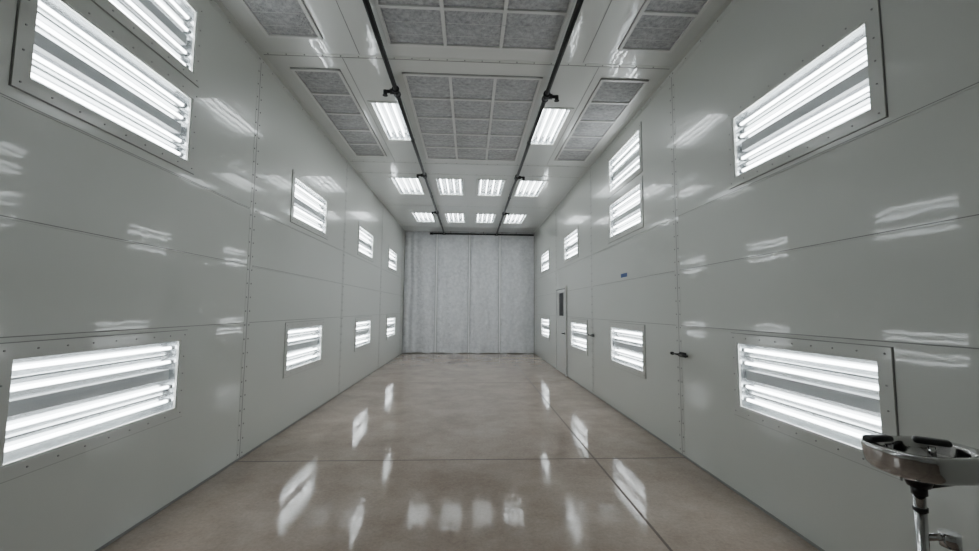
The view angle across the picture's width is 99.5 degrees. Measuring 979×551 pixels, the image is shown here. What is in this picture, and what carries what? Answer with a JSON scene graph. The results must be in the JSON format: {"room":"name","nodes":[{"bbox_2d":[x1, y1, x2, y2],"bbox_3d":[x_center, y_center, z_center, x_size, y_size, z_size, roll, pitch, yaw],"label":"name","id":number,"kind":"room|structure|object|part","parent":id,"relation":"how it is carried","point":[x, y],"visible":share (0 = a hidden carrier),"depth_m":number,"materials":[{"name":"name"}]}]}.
{"room":"paint spray booth","nodes":[
{"label":"paint spray booth","id":0,"kind":"room"},
{"bbox_2d":[0,0,404,550],"bbox_3d":[-2.779,-0.126,6.356,0.140,4.440,17.700,1,-5,-3],"label":"wall","id":1,"kind":"structure","parent":0,"point":[53,280],"depth_m":3.56,"materials":[{"name":"white metal"}]},
{"bbox_2d":[0,329,187,483],"bbox_3d":[-2.598,0.764,2.792,0.118,0.725,1.450,1,-5,-3],"label":"wall light","id":2,"kind":"object","parent":1,"relation":"attached to","point":[62,399],"visible":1,"depth_m":2.64,"materials":[{"name":"grey"}]},
{"bbox_2d":[8,0,199,174],"bbox_3d":[-2.579,-1.294,2.904,0.118,0.725,1.450,1,-5,-3],"label":"wall light","id":3,"kind":"object","parent":1,"relation":"attached to","point":[65,56],"visible":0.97,"depth_m":2.75,"materials":[{"name":"grey"}]},
{"bbox_2d":[91,0,203,87],"bbox_3d":[-2.572,-2.072,2.958,0.118,0.725,1.450,1,-5,-3],"label":"wall light","id":4,"kind":"object","parent":1,"relation":"attached to","point":[172,29],"visible":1,"depth_m":3.36,"materials":[{"name":"grey"}]},
{"bbox_2d":[0,215,401,295],"bbox_3d":[-2.706,0.034,6.296,0.004,0.015,17.600,1,-5,-3],"label":"trim","id":5,"kind":"structure","parent":1,"relation":"attached to","point":[1,216],"depth_m":2.95,"materials":[{"name":"grey"}]},
{"bbox_2d":[0,93,402,278],"bbox_3d":[-2.701,-0.584,6.346,0.004,0.015,17.600,1,-5,-3],"label":"trim","id":6,"kind":"structure","parent":1,"relation":"attached to","point":[1,94],"depth_m":2.93,"materials":[{"name":"grey metal"}]},
{"bbox_2d":[0,313,402,339],"bbox_3d":[-2.711,0.657,6.245,0.004,0.015,17.600,1,-5,-3],"label":"trim","id":7,"kind":"structure","parent":1,"relation":"attached to","point":[143,329],"depth_m":2.95,"materials":[{"name":"grey metal"}]},
{"bbox_2d":[95,353,401,550],"bbox_3d":[-2.721,2.073,6.130,0.006,0.020,17.600,1,-5,-3],"label":"baseboard","id":8,"kind":"structure","parent":1,"relation":"attached to","point":[259,445],"depth_m":3.75,"materials":[{"name":"grey"}]},
{"bbox_2d":[236,57,263,458],"bbox_3d":[-2.620,-0.272,4.552,0.006,4.440,0.110,1,-5,-3],"label":"trim","id":9,"kind":"structure","parent":1,"relation":"attached to","point":[260,65],"depth_m":4.54,"materials":[{"name":"grey metal"}]},
{"bbox_2d":[283,320,323,377],"bbox_3d":[-2.757,1.033,6.117,0.118,0.725,1.450,1,-5,-3],"label":"wall light","id":10,"kind":"object","parent":1,"relation":"attached to","point":[303,340],"visible":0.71,"depth_m":6.13,"materials":[{"name":"grey"}]},
{"bbox_2d":[208,0,405,231],"bbox_3d":[-2.662,-2.308,6.538,0.060,0.060,17.700,1,-5,-3],"label":"trim","id":11,"kind":"structure","parent":1,"relation":"attached to","point":[218,5],"depth_m":5.24,"materials":[{"name":"grey metal"}]},
{"bbox_2d":[290,169,328,239],"bbox_3d":[-2.740,-1.020,6.285,0.118,0.725,1.450,1,-5,-3],"label":"wall light","id":12,"kind":"object","parent":1,"relation":"attached to","point":[309,205],"visible":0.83,"depth_m":6.30,"materials":[{"name":"grey"}]},
{"bbox_2d":[338,164,347,393],"bbox_3d":[-2.779,-0.002,7.878,0.006,4.440,0.110,1,-5,-3],"label":"trim","id":13,"kind":"structure","parent":1,"relation":"attached to","point":[346,164],"depth_m":7.86,"materials":[{"name":"grey metal"}]},
{"bbox_2d":[354,316,371,351],"bbox_3d":[-2.916,1.303,9.443,0.118,0.725,1.450,1,-5,-3],"label":"wall light","id":14,"kind":"object","parent":1,"relation":"attached to","point":[363,325],"visible":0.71,"depth_m":9.58,"materials":[{"name":"grey"}]},
{"bbox_2d":[357,222,373,261],"bbox_3d":[-2.900,-0.750,9.610,0.118,0.725,1.450,1,-5,-3],"label":"wall light","id":15,"kind":"object","parent":1,"relation":"attached to","point":[365,236],"visible":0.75,"depth_m":9.74,"materials":[{"name":"grey"}]},
{"bbox_2d":[378,209,382,367],"bbox_3d":[-2.938,0.267,11.203,0.006,4.440,0.110,1,-5,-3],"label":"trim","id":16,"kind":"structure","parent":1,"relation":"attached to","point":[382,209],"depth_m":11.19,"materials":[{"name":"grey"}]},
{"bbox_2d":[386,314,395,339],"bbox_3d":[-3.075,1.573,12.768,0.118,0.725,1.450,1,-5,-3],"label":"wall light","id":17,"kind":"object","parent":1,"relation":"attached to","point":[391,319],"visible":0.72,"depth_m":13.02,"materials":[{"name":"grey"}]},
{"bbox_2d":[388,246,397,273],"bbox_3d":[-3.059,-0.480,12.935,0.118,0.725,1.450,1,-5,-3],"label":"wall light","id":18,"kind":"object","parent":1,"relation":"attached to","point":[392,257],"visible":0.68,"depth_m":13.16,"materials":[{"name":"grey"}]},
{"bbox_2d":[399,230,402,353],"bbox_3d":[-3.097,0.537,14.528,0.006,4.440,0.110,1,-5,-3],"label":"trim","id":19,"kind":"structure","parent":1,"relation":"attached to","point":[402,230],"depth_m":14.55,"materials":[{"name":"grey metal"}]},
{"bbox_2d":[402,235,500,352],"bbox_3d":[-0.744,0.623,15.352,4.787,4.440,0.140,1,-5,-3],"label":"wall","id":20,"kind":"structure","parent":0,"point":[470,235],"depth_m":15.23,"materials":[{"name":"grey metal"}]},
{"bbox_2d":[100,353,819,550],"bbox_3d":[-0.340,2.171,6.356,5.067,0.100,17.840,1,-5,-3],"label":"floor","id":21,"kind":"structure","parent":0,"point":[418,410],"depth_m":3.82,"materials":[{"name":"concrete"}]},
{"bbox_2d":[236,457,684,461],"bbox_3d":[-0.247,1.963,4.419,4.787,0.001,0.016,1,-5,-3],"label":"trim","id":22,"kind":"structure","parent":21,"relation":"attached to","point":[665,457],"depth_m":4.42,"materials":[{"name":"brown"}]},
{"bbox_2d":[506,353,672,550],"bbox_3d":[1.044,2.131,6.356,0.020,0.001,17.700,1,-5,-3],"label":"trim","id":23,"kind":"structure","parent":21,"relation":"attached to","point":[613,481],"depth_m":3.86,"materials":[{"name":"grey metal"}]},
{"bbox_2d":[861,434,978,550],"bbox_3d":[1.677,1.188,1.541,0.405,1.110,0.288,1,-5,-3],"label":"station","id":24,"kind":"object","parent":21,"relation":"on","point":[925,464],"visible":1,"depth_m":1.54,"materials":[{"name":"silver metal"}]},
{"bbox_3d":[1.575,0.689,1.633,0.024,0.048,0.024,1,-5,-3],"label":"spray stem","id":25,"kind":"part","parent":24,"relation":"part of","materials":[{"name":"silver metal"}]},
{"bbox_2d":[861,436,978,485],"bbox_3d":[1.662,0.706,1.579,0.367,0.106,0.288,1,-5,-3],"label":"bowl","id":26,"kind":"object","parent":24,"relation":"on","point":[911,458],"depth_m":1.52,"materials":[{"name":"silver metal"}]},
{"bbox_3d":[1.717,0.689,1.608,0.024,0.048,0.024,1,-5,-3],"label":"spray stem","id":27,"kind":"part","parent":24,"relation":"part of","materials":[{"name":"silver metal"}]},
{"bbox_2d":[220,0,725,233],"bbox_3d":[-0.304,-2.374,6.727,5.067,0.140,17.840,1,-5,-3],"label":"ceiling","id":28,"kind":"structure","parent":0,"point":[371,77],"depth_m":5.05,"materials":[{"name":"white metal"}]},
{"bbox_2d":[239,0,323,39],"bbox_3d":[-1.980,-2.612,2.950,0.588,0.025,2.848,1,-5,-3],"label":"ceiling vent","id":29,"kind":"object","parent":28,"relation":"attached to","point":[290,19],"visible":1,"depth_m":4.07,"materials":[{"name":"grey fabric"}]},
{"bbox_2d":[290,67,386,156],"bbox_3d":[-2.142,-2.337,6.335,0.588,0.025,2.828,1,-5,-3],"label":"ceiling vent","id":30,"kind":"object","parent":28,"relation":"attached to","point":[329,89],"visible":1,"depth_m":5.85,"materials":[{"name":"grey fabric"}]},
{"bbox_2d":[336,1,359,54],"bbox_3d":[-1.386,-2.606,3.108,0.008,0.002,3.100,1,-5,-3],"label":"trim","id":31,"kind":"structure","parent":28,"relation":"attached to","point":[336,1],"depth_m":4.18,"materials":[{"name":"grey metal"}]},
{"bbox_2d":[342,58,394,160],"bbox_3d":[-1.752,-2.343,6.364,0.008,0.002,3.300,1,-5,-3],"label":"trim","id":32,"kind":"structure","parent":28,"relation":"attached to","point":[342,58],"depth_m":5.82,"materials":[{"name":"grey"}]},
{"bbox_2d":[367,101,415,141],"bbox_3d":[-1.462,-2.388,6.381,0.500,0.114,1.360,1,-5,-3],"label":"ceiling light","id":33,"kind":"object","parent":28,"relation":"attached to","point":[388,115],"visible":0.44,"depth_m":6.41,"materials":[{"name":"grey"}]},
{"bbox_2d":[362,0,444,233],"bbox_3d":[-1.301,-2.257,6.444,0.220,0.155,17.370,1,-5,-3],"label":"pipe","id":34,"kind":"object","parent":28,"relation":"hanging from","point":[394,91],"visible":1,"depth_m":5.22,"materials":[{"name":"black metal"}]},
{"bbox_2d":[389,177,425,194],"bbox_3d":[-1.885,-2.123,9.674,0.670,0.114,1.360,1,-5,-3],"label":"ceiling light","id":35,"kind":"object","parent":28,"relation":"attached to","point":[403,185],"visible":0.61,"depth_m":9.85,"materials":[{"name":"white"}]},
{"bbox_2d":[403,231,437,352],"bbox_3d":[-2.517,0.589,15.097,1.188,4.430,0.095,1,-5,-3],"label":"panel","id":36,"kind":"object","parent":28,"relation":"hanging from","point":[421,248],"visible":1,"depth_m":15.09,"materials":[{"name":"fabric"}]},
{"bbox_2d":[410,212,435,221],"bbox_3d":[-2.042,-1.858,12.950,0.670,0.114,1.360,1,-5,-3],"label":"ceiling light","id":37,"kind":"object","parent":28,"relation":"attached to","point":[418,216],"visible":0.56,"depth_m":13.21,"materials":[{"name":"white"}]},
{"bbox_2d":[434,178,464,195],"bbox_3d":[-0.911,-2.112,9.720,0.670,0.114,1.360,1,-5,-3],"label":"ceiling light","id":38,"kind":"object","parent":28,"relation":"attached to","point":[445,186],"visible":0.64,"depth_m":9.90,"materials":[{"name":"white"}]},
{"bbox_2d":[436,232,469,352],"bbox_3d":[-1.317,0.602,15.144,1.189,4.430,0.075,1,-5,-3],"label":"panel","id":39,"kind":"object","parent":28,"relation":"hanging from","point":[453,275],"visible":1,"depth_m":15.14,"materials":[{"name":"fabric"}]},
{"bbox_2d":[443,213,465,222],"bbox_3d":[-1.068,-1.846,12.995,0.670,0.114,1.360,1,-5,-3],"label":"ceiling light","id":40,"kind":"object","parent":28,"relation":"attached to","point":[449,217],"visible":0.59,"depth_m":13.29,"materials":[{"name":"white"}]},
{"bbox_2d":[402,225,519,227],"bbox_3d":[-0.669,-1.681,14.345,4.667,0.008,0.056,1,-5,-3],"label":"trim","id":41,"kind":"structure","parent":28,"relation":"attached to","point":[402,225],"depth_m":14.32,"materials":[{"name":"grey metal"}]},
{"bbox_2d":[262,52,670,68],"bbox_3d":[-0.210,-2.459,4.753,4.667,0.008,0.056,1,-5,-3],"label":"trim","id":42,"kind":"structure","parent":28,"relation":"attached to","point":[264,53],"depth_m":4.75,"materials":[{"name":"grey metal"}]},
{"bbox_2d":[349,160,587,166],"bbox_3d":[-0.371,-2.186,8.123,4.667,0.008,0.056,1,-5,-3],"label":"trim","id":43,"kind":"structure","parent":28,"relation":"attached to","point":[349,160],"depth_m":8.11,"materials":[{"name":"grey metal"}]},
{"bbox_2d":[358,171,578,177],"bbox_3d":[-0.402,-2.133,8.770,4.667,0.008,0.056,1,-5,-3],"label":"trim","id":44,"kind":"structure","parent":28,"relation":"attached to","point":[358,171],"depth_m":8.77,"materials":[{"name":"grey metal"}]},
{"bbox_2d":[385,204,553,207],"bbox_3d":[-0.531,-1.915,11.458,4.667,0.008,0.056,1,-5,-3],"label":"trim","id":45,"kind":"structure","parent":28,"relation":"attached to","point":[385,204],"depth_m":11.47,"materials":[{"name":"grey"}]},
{"bbox_2d":[402,72,542,160],"bbox_3d":[-0.271,-2.312,6.462,1.718,0.025,2.868,1,-5,-3],"label":"filter","id":46,"kind":"object","parent":28,"relation":"attached to","point":[511,102],"visible":1,"depth_m":5.97,"materials":[{"name":"grey fabric"}]},
{"bbox_2d":[374,0,573,51],"bbox_3d":[-0.109,-2.586,3.077,1.848,0.025,2.888,1,-5,-3],"label":"filter","id":47,"kind":"object","parent":28,"relation":"attached to","point":[527,25],"visible":1,"depth_m":4.11,"materials":[{"name":"grey fabric"}]},
{"bbox_2d":[430,232,533,235],"bbox_3d":[-0.270,-1.540,15.219,3.810,0.142,0.084,1,-5,-3],"label":"pipe","id":48,"kind":"object","parent":28,"relation":"hanging from","point":[431,233],"visible":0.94,"depth_m":15.19,"materials":[{"name":"black metal"}]},
{"bbox_2d":[469,232,500,352],"bbox_3d":[-0.159,0.616,15.201,1.109,4.430,0.069,1,-5,-3],"label":"panel","id":49,"kind":"object","parent":28,"relation":"hanging from","point":[485,255],"visible":0.99,"depth_m":15.19,"materials":[{"name":"fabric"}]},
{"bbox_2d":[474,213,496,223],"bbox_3d":[-0.139,-1.835,13.039,0.670,0.114,1.360,1,-5,-3],"label":"ceiling light","id":50,"kind":"object","parent":28,"relation":"attached to","point":[479,218],"visible":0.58,"depth_m":13.32,"materials":[{"name":"white"}]},
{"bbox_2d":[476,179,506,196],"bbox_3d":[0.018,-2.101,9.764,0.670,0.114,1.360,1,-5,-3],"label":"ceiling light","id":51,"kind":"object","parent":28,"relation":"attached to","point":[484,187],"visible":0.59,"depth_m":9.94,"materials":[{"name":"grey"}]},
{"bbox_2d":[502,214,527,223],"bbox_3d":[0.790,-1.824,13.082,0.670,0.114,1.360,1,-5,-3],"label":"ceiling light","id":52,"kind":"object","parent":28,"relation":"attached to","point":[513,218],"visible":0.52,"depth_m":13.37,"materials":[{"name":"grey"}]},
{"bbox_2d":[500,233,533,353],"bbox_3d":[1.024,0.630,15.254,1.238,4.430,0.075,1,-5,-3],"label":"panel","id":53,"kind":"object","parent":28,"relation":"hanging from","point":[517,252],"visible":1,"depth_m":15.25,"materials":[{"name":"fabric"}]},
{"bbox_2d":[512,180,548,196],"bbox_3d":[0.947,-2.090,9.807,0.670,0.114,1.360,1,-5,-3],"label":"ceiling light","id":54,"kind":"object","parent":28,"relation":"attached to","point":[527,188],"visible":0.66,"depth_m":9.97,"materials":[{"name":"grey"}]},
{"bbox_2d":[496,0,583,234],"bbox_3d":[0.735,-2.233,6.539,0.220,0.155,17.370,1,-5,-3],"label":"pipe","id":55,"kind":"object","parent":28,"relation":"hanging from","point":[547,95],"visible":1,"depth_m":5.27,"materials":[{"name":"black"}]},
{"bbox_2d":[526,107,573,145],"bbox_3d":[0.914,-2.359,6.513,0.500,0.114,1.360,1,-5,-3],"label":"ceiling light","id":56,"kind":"object","parent":28,"relation":"attached to","point":[553,120],"visible":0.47,"depth_m":6.56,"materials":[{"name":"grey"}]},
{"bbox_2d":[547,67,598,163],"bbox_3d":[1.204,-2.308,6.502,0.008,0.002,3.300,1,-5,-3],"label":"trim","id":57,"kind":"structure","parent":28,"relation":"attached to","point":[598,67],"depth_m":5.93,"materials":[{"name":"grey metal"}]},
{"bbox_2d":[583,0,611,61],"bbox_3d":[1.151,-2.576,3.227,0.008,0.002,3.100,1,-5,-3],"label":"trim","id":58,"kind":"structure","parent":28,"relation":"attached to","point":[611,0],"depth_m":4.18,"materials":[{"name":"grey metal"}]},
{"bbox_2d":[554,78,648,161],"bbox_3d":[1.604,-2.293,6.510,0.608,0.025,2.828,1,-5,-3],"label":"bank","id":59,"kind":"object","parent":28,"relation":"attached to","point":[610,98],"visible":1,"depth_m":6.04,"materials":[{"name":"grey fabric"}]},
{"bbox_2d":[617,0,712,52],"bbox_3d":[1.766,-2.567,3.125,0.608,0.025,2.848,1,-5,-3],"label":"ceiling vent","id":60,"kind":"object","parent":28,"relation":"attached to","point":[659,26],"visible":1,"depth_m":4.11,"materials":[{"name":"grey fabric"}]},
{"bbox_2d":[534,0,978,550],"bbox_3d":[2.142,-0.068,6.587,0.140,4.440,17.700,1,-5,-3],"label":"wall","id":61,"kind":"structure","parent":0,"point":[918,285],"depth_m":2.98,"materials":[{"name":"white metal"}]},
{"bbox_2d":[536,232,536,353],"bbox_3d":[1.678,0.593,14.752,0.006,4.440,0.110,1,-5,-3],"label":"trim","id":62,"kind":"structure","parent":61,"relation":"attached to","point":[536,232],"depth_m":14.79,"materials":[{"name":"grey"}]},
{"bbox_2d":[541,247,548,274],"bbox_3d":[1.811,-0.440,13.200,0.118,0.725,1.450,1,-5,-3],"label":"wall light","id":63,"kind":"object","parent":61,"relation":"attached to","point":[545,254],"visible":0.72,"depth_m":13.43,"materials":[{"name":"grey"}]},
{"bbox_2d":[541,316,549,340],"bbox_3d":[1.795,1.633,13.031,0.118,0.725,1.450,1,-5,-3],"label":"wall light","id":64,"kind":"object","parent":61,"relation":"attached to","point":[545,320],"visible":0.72,"depth_m":13.25,"materials":[{"name":"grey"}]},
{"bbox_2d":[555,210,556,287],"bbox_3d":[1.837,0.324,11.427,0.006,4.440,0.110,1,-5,-3],"label":"trim","id":65,"kind":"structure","parent":61,"relation":"attached to","point":[555,210],"depth_m":11.43,"materials":[{"name":"grey"}]},
{"bbox_2d":[556,286,567,375],"bbox_3d":[1.817,1.390,10.671,0.088,2.188,1.200,1,-5,-3],"label":"door","id":66,"kind":"structure","parent":61,"relation":"in","point":[561,292],"depth_m":10.55,"materials":[{"name":"grey paint"}]},
{"bbox_2d":[563,225,578,263],"bbox_3d":[1.972,-0.712,9.845,0.118,0.725,1.450,1,-5,-3],"label":"wall light","id":67,"kind":"object","parent":61,"relation":"attached to","point":[570,239],"visible":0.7,"depth_m":9.98,"materials":[{"name":"grey"}]},
{"bbox_2d":[570,318,587,355],"bbox_3d":[1.985,1.310,9.049,0.118,0.725,1.450,1,-5,-3],"label":"wall light","id":68,"kind":"object","parent":61,"relation":"attached to","point":[578,328],"visible":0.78,"depth_m":9.17,"materials":[{"name":"grey"}]},
{"bbox_2d":[589,169,593,392],"bbox_3d":[1.996,0.054,8.101,0.006,4.440,0.110,1,-5,-3],"label":"trim","id":69,"kind":"structure","parent":61,"relation":"attached to","point":[589,169],"depth_m":8.10,"materials":[{"name":"grey metal"}]},
{"bbox_2d":[607,122,642,198],"bbox_3d":[2.140,-1.745,6.511,0.118,0.725,1.450,1,-5,-3],"label":"wall light","id":70,"kind":"object","parent":61,"relation":"attached to","point":[624,164],"visible":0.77,"depth_m":6.53,"materials":[{"name":"grey"}]},
{"bbox_2d":[608,176,643,243],"bbox_3d":[2.134,-0.968,6.448,0.118,0.725,1.450,1,-5,-3],"label":"wall light","id":71,"kind":"object","parent":61,"relation":"attached to","point":[625,210],"visible":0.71,"depth_m":6.47,"materials":[{"name":"grey"}]},
{"bbox_2d":[609,322,645,378],"bbox_3d":[2.116,1.088,6.311,0.118,0.725,1.450,1,-5,-3],"label":"wall light","id":72,"kind":"object","parent":61,"relation":"attached to","point":[627,345],"visible":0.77,"depth_m":6.33,"materials":[{"name":"grey"}]},
{"bbox_2d":[533,0,737,234],"bbox_3d":[2.059,-2.252,6.760,0.060,0.060,17.700,1,-5,-3],"label":"trim","id":73,"kind":"structure","parent":61,"relation":"attached to","point":[726,7],"depth_m":5.18,"materials":[{"name":"grey metal"}]},
{"bbox_2d":[669,75,684,454],"bbox_3d":[2.155,-0.216,4.776,0.006,4.440,0.110,1,-5,-3],"label":"trim","id":74,"kind":"structure","parent":61,"relation":"attached to","point":[671,80],"depth_m":4.76,"materials":[{"name":"grey metal"}]},
{"bbox_2d":[670,352,687,357],"bbox_3d":[2.113,0.878,4.600,0.062,0.056,0.340,1,-5,-3],"label":"door handle","id":75,"kind":"object","parent":61,"relation":"attached to","point":[680,354],"depth_m":4.58,"materials":[{"name":"black metal"}]},
{"bbox_2d":[534,353,824,550],"bbox_3d":[2.054,2.130,6.354,0.006,0.020,17.600,1,-5,-3],"label":"baseboard","id":76,"kind":"structure","parent":61,"relation":"attached to","point":[680,453],"depth_m":3.81,"materials":[{"name":"grey metal"}]},
{"bbox_2d":[534,82,978,280],"bbox_3d":[2.075,-0.527,6.570,0.004,0.015,17.600,1,-5,-3],"label":"trim","id":77,"kind":"structure","parent":61,"relation":"attached to","point":[977,83],"depth_m":2.72,"materials":[{"name":"grey metal"}]},
{"bbox_2d":[535,314,978,350],"bbox_3d":[2.065,0.714,6.469,0.004,0.015,17.600,1,-5,-3],"label":"trim","id":78,"kind":"structure","parent":61,"relation":"attached to","point":[788,334],"depth_m":2.68,"materials":[{"name":"grey metal"}]},
{"bbox_2d":[537,214,978,296],"bbox_3d":[2.070,0.091,6.520,0.004,0.015,17.600,1,-5,-3],"label":"trim","id":79,"kind":"structure","parent":61,"relation":"attached to","point":[976,215],"depth_m":2.70,"materials":[{"name":"grey metal"}]},
{"bbox_2d":[726,0,888,188],"bbox_3d":[2.293,-1.207,3.120,0.118,0.725,1.450,1,-5,-3],"label":"wall light","id":80,"kind":"object","parent":61,"relation":"attached to","point":[837,89],"visible":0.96,"depth_m":2.94,"materials":[{"name":"grey"}]},
{"bbox_2d":[730,332,902,480],"bbox_3d":[2.273,0.821,3.020,0.118,0.725,1.450,1,-5,-3],"label":"wall light","id":81,"kind":"object","parent":61,"relation":"attached to","point":[825,395],"visible":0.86,"depth_m":2.88,"materials":[{"name":"grey"}]}
]}

